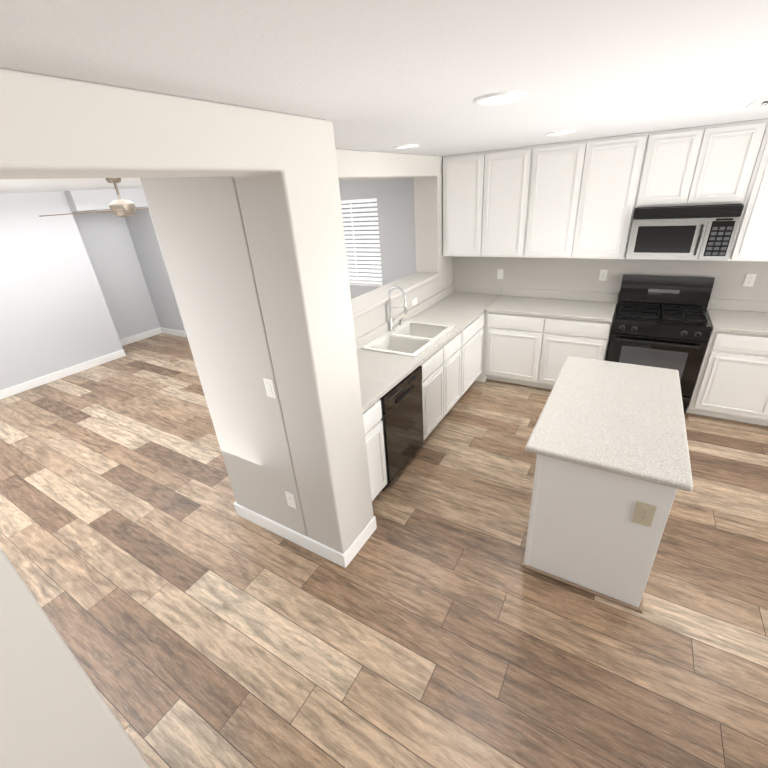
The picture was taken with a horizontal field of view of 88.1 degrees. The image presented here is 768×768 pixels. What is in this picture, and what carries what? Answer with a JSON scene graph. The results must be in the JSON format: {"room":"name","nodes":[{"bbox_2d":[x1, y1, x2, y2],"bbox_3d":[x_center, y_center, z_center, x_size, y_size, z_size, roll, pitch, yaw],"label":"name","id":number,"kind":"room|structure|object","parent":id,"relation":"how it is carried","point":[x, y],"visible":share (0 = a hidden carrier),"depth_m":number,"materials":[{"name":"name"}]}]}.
{"room":"kitchen","nodes":[
{"label":"kitchen","id":0,"kind":"room"},
{"bbox_2d":[0,188,186,389],"bbox_3d":[-5.476,-0.735,4.492,1.097,2.460,8.090,9,29,25],"label":"wall","id":1,"kind":"structure","parent":0,"point":[76,289],"depth_m":5.79,"materials":[{"name":"grey paint"}]},
{"bbox_2d":[0,349,125,399],"bbox_3d":[-4.941,-0.002,5.592,0.016,0.115,2.560,11,30,29],"label":"baseboard","id":2,"kind":"structure","parent":1,"relation":"attached to","point":[30,384],"depth_m":5.82,"materials":[{"name":"white wood"}]},
{"bbox_2d":[120,327,160,345],"bbox_3d":[-4.536,-0.830,7.240,0.016,0.115,1.020,11,30,29],"label":"baseboard","id":3,"kind":"structure","parent":1,"relation":"attached to","point":[156,331],"depth_m":7.31,"materials":[{"name":"white wood"}]},
{"bbox_2d":[160,327,184,336],"bbox_3d":[-3.946,-0.968,7.433,0.750,0.115,0.022,11,30,29],"label":"baseboard","id":4,"kind":"structure","parent":1,"relation":"attached to","point":[163,330],"depth_m":7.42,"materials":[{"name":"white wood"}]},
{"bbox_2d":[0,68,372,767],"bbox_3d":[-1.517,0.874,0.561,0.312,2.460,4.830,11,30,29],"label":"wall","id":5,"kind":"structure","parent":0,"point":[244,204],"depth_m":1.43,"materials":[{"name":"grey paint"}]},
{"bbox_2d":[263,378,275,397],"bbox_3d":[-0.636,0.024,2.204,0.070,0.115,0.010,11,30,29],"label":"light switch","id":6,"kind":"object","parent":5,"relation":"attached to","point":[269,387],"visible":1,"depth_m":2.20,"materials":[{"name":"white plastic"}]},
{"bbox_2d":[285,491,295,508],"bbox_3d":[-0.606,0.754,2.576,0.070,0.115,0.008,11,30,29],"label":"outlet","id":7,"kind":"object","parent":5,"relation":"attached to","point":[290,499],"visible":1,"depth_m":2.57,"materials":[{"name":"white plastic"}]},
{"bbox_2d":[233,502,376,567],"bbox_3d":[-0.593,0.964,2.929,1.042,0.115,0.402,11,30,29],"label":"baseboard","id":8,"kind":"structure","parent":5,"relation":"attached to","point":[346,557],"depth_m":2.70,"materials":[{"name":"white wood"}]},
{"bbox_2d":[0,333,767,767],"bbox_3d":[-0.610,1.380,2.319,13.100,0.100,8.410,11,30,29],"label":"floor","id":9,"kind":"structure","parent":0,"point":[200,623],"depth_m":2.31,"materials":[{"name":"brown wood"}]},
{"bbox_2d":[363,400,386,500],"bbox_3d":[-0.336,0.499,2.976,0.635,0.874,0.331,11,30,29],"label":"base cabinet","id":10,"kind":"object","parent":9,"relation":"on","point":[373,425],"depth_m":2.81,"materials":[{"name":"white wood"}]},
{"bbox_2d":[379,366,422,490],"bbox_3d":[0.047,0.335,3.256,0.330,0.870,0.606,11,30,29],"label":"dishwasher","id":11,"kind":"object","parent":10,"relation":"in","point":[402,412],"visible":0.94,"depth_m":3.11,"materials":[{"name":"black metal"}]},
{"bbox_2d":[420,357,446,440],"bbox_3d":[0.190,0.158,3.777,0.635,0.720,0.457,11,30,29],"label":"base cabinet","id":12,"kind":"object","parent":9,"relation":"on","point":[434,371],"depth_m":3.57,"materials":[{"name":"white wood"}]},
{"bbox_2d":[431,341,462,412],"bbox_3d":[0.424,-0.027,4.123,0.635,0.720,0.458,11,30,29],"label":"base cabinet","id":13,"kind":"object","parent":9,"relation":"on","point":[451,370],"depth_m":3.93,"materials":[{"name":"white wood"}]},
{"bbox_2d":[450,313,483,393],"bbox_3d":[0.716,-0.331,4.527,0.635,0.874,0.690,11,30,29],"label":"base cabinet","id":14,"kind":"object","parent":9,"relation":"on","point":[471,337],"depth_m":4.31,"materials":[{"name":"white wood"}]},
{"bbox_2d":[355,285,500,411],"bbox_3d":[0.348,-0.631,3.784,0.633,0.620,3.174,11,30,29],"label":"countertop","id":15,"kind":"structure","parent":14,"relation":"on","point":[393,352],"depth_m":3.74,"materials":[{"name":"stone"}]},
{"bbox_2d":[388,286,407,331],"bbox_3d":[0.174,-0.745,3.836,0.214,0.437,0.248,11,30,29],"label":"faucet","id":16,"kind":"object","parent":15,"relation":"on","point":[395,324],"depth_m":3.86,"materials":[{"name":"silver metal"}]},
{"bbox_2d":[475,312,542,388],"bbox_3d":[1.570,-0.483,4.710,0.675,0.874,0.635,11,30,29],"label":"base cabinet","id":17,"kind":"object","parent":9,"relation":"on","point":[510,353],"depth_m":4.45,"materials":[{"name":"white wood"}]},
{"bbox_2d":[535,313,614,390],"bbox_3d":[2.120,-0.372,4.396,0.611,0.874,0.635,11,30,29],"label":"base cabinet","id":18,"kind":"object","parent":9,"relation":"on","point":[560,339],"depth_m":4.11,"materials":[{"name":"white wood"}]},
{"bbox_2d":[521,456,675,612],"bbox_3d":[1.428,0.542,2.616,0.650,0.875,1.290,11,30,29],"label":"kitchen island","id":19,"kind":"object","parent":9,"relation":"on","point":[599,534],"depth_m":2.13,"materials":[{"name":"white"}]},
{"bbox_2d":[525,356,692,491],"bbox_3d":[1.392,0.129,2.419,0.715,0.040,1.350,11,30,29],"label":"island countertop","id":20,"kind":"structure","parent":19,"relation":"on","point":[615,418],"depth_m":2.21,"materials":[{"name":"white stone"}]},
{"bbox_2d":[631,500,656,527],"bbox_3d":[1.270,0.638,1.942,0.080,0.132,0.008,11,30,29],"label":"outlet","id":21,"kind":"object","parent":19,"relation":"attached to","point":[643,512],"depth_m":1.94,"materials":[{"name":"beige plastic"}]},
{"bbox_2d":[606,274,714,413],"bbox_3d":[2.676,-0.391,3.951,0.752,1.220,0.682,11,30,29],"label":"gas range","id":22,"kind":"object","parent":9,"relation":"on","point":[659,321],"visible":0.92,"depth_m":3.77,"materials":[{"name":"black metal"}]},
{"bbox_2d":[686,329,767,427],"bbox_3d":[3.301,-0.134,3.723,0.613,0.874,0.635,11,30,29],"label":"base cabinet","id":23,"kind":"object","parent":9,"relation":"on","point":[730,385],"depth_m":3.51,"materials":[{"name":"white wood"}]},
{"bbox_2d":[485,287,767,335],"bbox_3d":[3.195,-0.607,3.547,4.473,0.140,0.633,11,30,29],"label":"countertop","id":24,"kind":"structure","parent":23,"relation":"on","point":[748,317],"depth_m":4.13,"materials":[{"name":"stone"}]},
{"bbox_2d":[0,0,767,192],"bbox_3d":[-0.781,-0.918,1.205,13.100,0.100,8.410,11,30,29],"label":"ceiling","id":25,"kind":"structure","parent":0,"point":[378,75],"depth_m":1.03,"materials":[{"name":"white paint"}]},
{"bbox_2d":[39,178,148,217],"bbox_3d":[-2.582,-1.812,3.857,1.246,0.358,1.283,11,30,29],"label":"ceiling fan","id":26,"kind":"object","parent":25,"relation":"hanging from","point":[121,208],"visible":0.81,"depth_m":3.79,"materials":[{"name":"white metal"}]},
{"bbox_2d":[393,144,418,148],"bbox_3d":[0.169,-1.818,3.046,0.204,0.012,0.204,11,30,29],"label":"recessed light","id":27,"kind":"object","parent":25,"relation":"in","point":[410,146],"visible":1,"depth_m":3.02,"materials":[{"name":"white plastic"}]},
{"bbox_2d":[473,91,526,105],"bbox_3d":[0.455,-1.120,1.560,0.204,0.012,0.204,11,30,29],"label":"recessed light","id":28,"kind":"object","parent":25,"relation":"in","point":[499,98],"visible":1,"depth_m":1.55,"materials":[{"name":"white plastic"}]},
{"bbox_2d":[546,130,575,135],"bbox_3d":[1.286,-1.827,2.891,0.204,0.012,0.204,11,30,29],"label":"recessed light","id":29,"kind":"object","parent":25,"relation":"in","point":[564,132],"visible":1,"depth_m":2.88,"materials":[{"name":"white plastic"}]},
{"bbox_2d":[746,98,767,107],"bbox_3d":[2.164,-1.502,2.087,0.360,0.011,0.300,11,30,29],"label":"ceiling vent","id":30,"kind":"object","parent":25,"relation":"in","point":[760,102],"visible":1,"depth_m":2.14,"materials":[{"name":"white metal"}]},
{"bbox_2d":[335,149,452,339],"bbox_3d":[-0.064,-0.869,3.936,0.300,2.460,3.180,11,30,29],"label":"wall","id":31,"kind":"structure","parent":0,"point":[425,172],"depth_m":4.22,"materials":[{"name":"grey paint"}]},
{"bbox_2d":[351,272,439,318],"bbox_3d":[-0.179,-0.772,3.769,0.344,0.044,2.728,11,30,29],"label":"window sill","id":32,"kind":"structure","parent":31,"relation":"on","point":[362,304],"depth_m":4.00,"materials":[{"name":"grey paint"}]},
{"bbox_2d":[412,298,416,305],"bbox_3d":[0.337,-0.892,4.312,0.010,0.070,0.115,11,30,29],"label":"electrical outlet","id":33,"kind":"object","parent":31,"relation":"attached to","point":[414,301],"visible":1,"depth_m":4.30,"materials":[{"name":"white plastic"}]},
{"bbox_2d":[339,178,767,311],"bbox_3d":[1.355,-1.429,4.874,12.800,2.460,0.150,11,30,29],"label":"wall","id":34,"kind":"structure","parent":0,"point":[396,225],"depth_m":4.69,"materials":[{"name":"grey paint"}]},
{"bbox_2d":[341,198,382,286],"bbox_3d":[-0.444,-2.029,5.750,0.970,1.165,0.116,11,30,29],"label":"window","id":35,"kind":"structure","parent":34,"relation":"in","point":[362,243],"depth_m":5.72,"materials":[{"name":"white"}]},
{"bbox_2d":[341,198,381,284],"bbox_3d":[-0.458,-2.029,5.725,0.958,1.133,0.038,11,30,29],"label":"window blinds","id":36,"kind":"object","parent":35,"relation":"attached to","point":[371,275],"visible":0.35,"depth_m":5.62,"materials":[{"name":"white plastic"}]},
{"bbox_2d":[497,269,503,278],"bbox_3d":[1.403,-1.326,4.790,0.070,0.115,0.010,11,30,29],"label":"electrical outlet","id":37,"kind":"object","parent":34,"relation":"attached to","point":[500,274],"visible":1,"depth_m":4.79,"materials":[{"name":"white plastic"}]},
{"bbox_2d":[599,269,607,280],"bbox_3d":[2.343,-1.163,4.241,0.070,0.115,0.008,11,30,29],"label":"electrical outlet","id":38,"kind":"object","parent":34,"relation":"attached to","point":[603,275],"visible":1,"depth_m":4.24,"materials":[{"name":"white plastic"}]},
{"bbox_2d":[443,119,767,261],"bbox_3d":[2.928,-1.609,3.373,5.106,1.037,0.358,11,30,29],"label":"upper cabinet","id":39,"kind":"object","parent":34,"relation":"attached to","point":[583,199],"visible":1,"depth_m":3.72,"materials":[{"name":"white wood"}]},
{"bbox_2d":[626,204,743,260],"bbox_3d":[2.672,-1.376,3.595,0.752,0.436,0.469,11,30,29],"label":"microwave","id":40,"kind":"object","parent":39,"relation":"attached to","point":[700,232],"visible":0.98,"depth_m":3.44,"materials":[{"name":"silver metal"}]},
{"bbox_2d":[743,274,756,286],"bbox_3d":[3.370,-0.956,3.656,0.070,0.115,0.008,11,30,29],"label":"electrical outlet","id":41,"kind":"object","parent":34,"relation":"attached to","point":[749,281],"visible":1,"depth_m":3.65,"materials":[{"name":"white plastic"}]}
]}

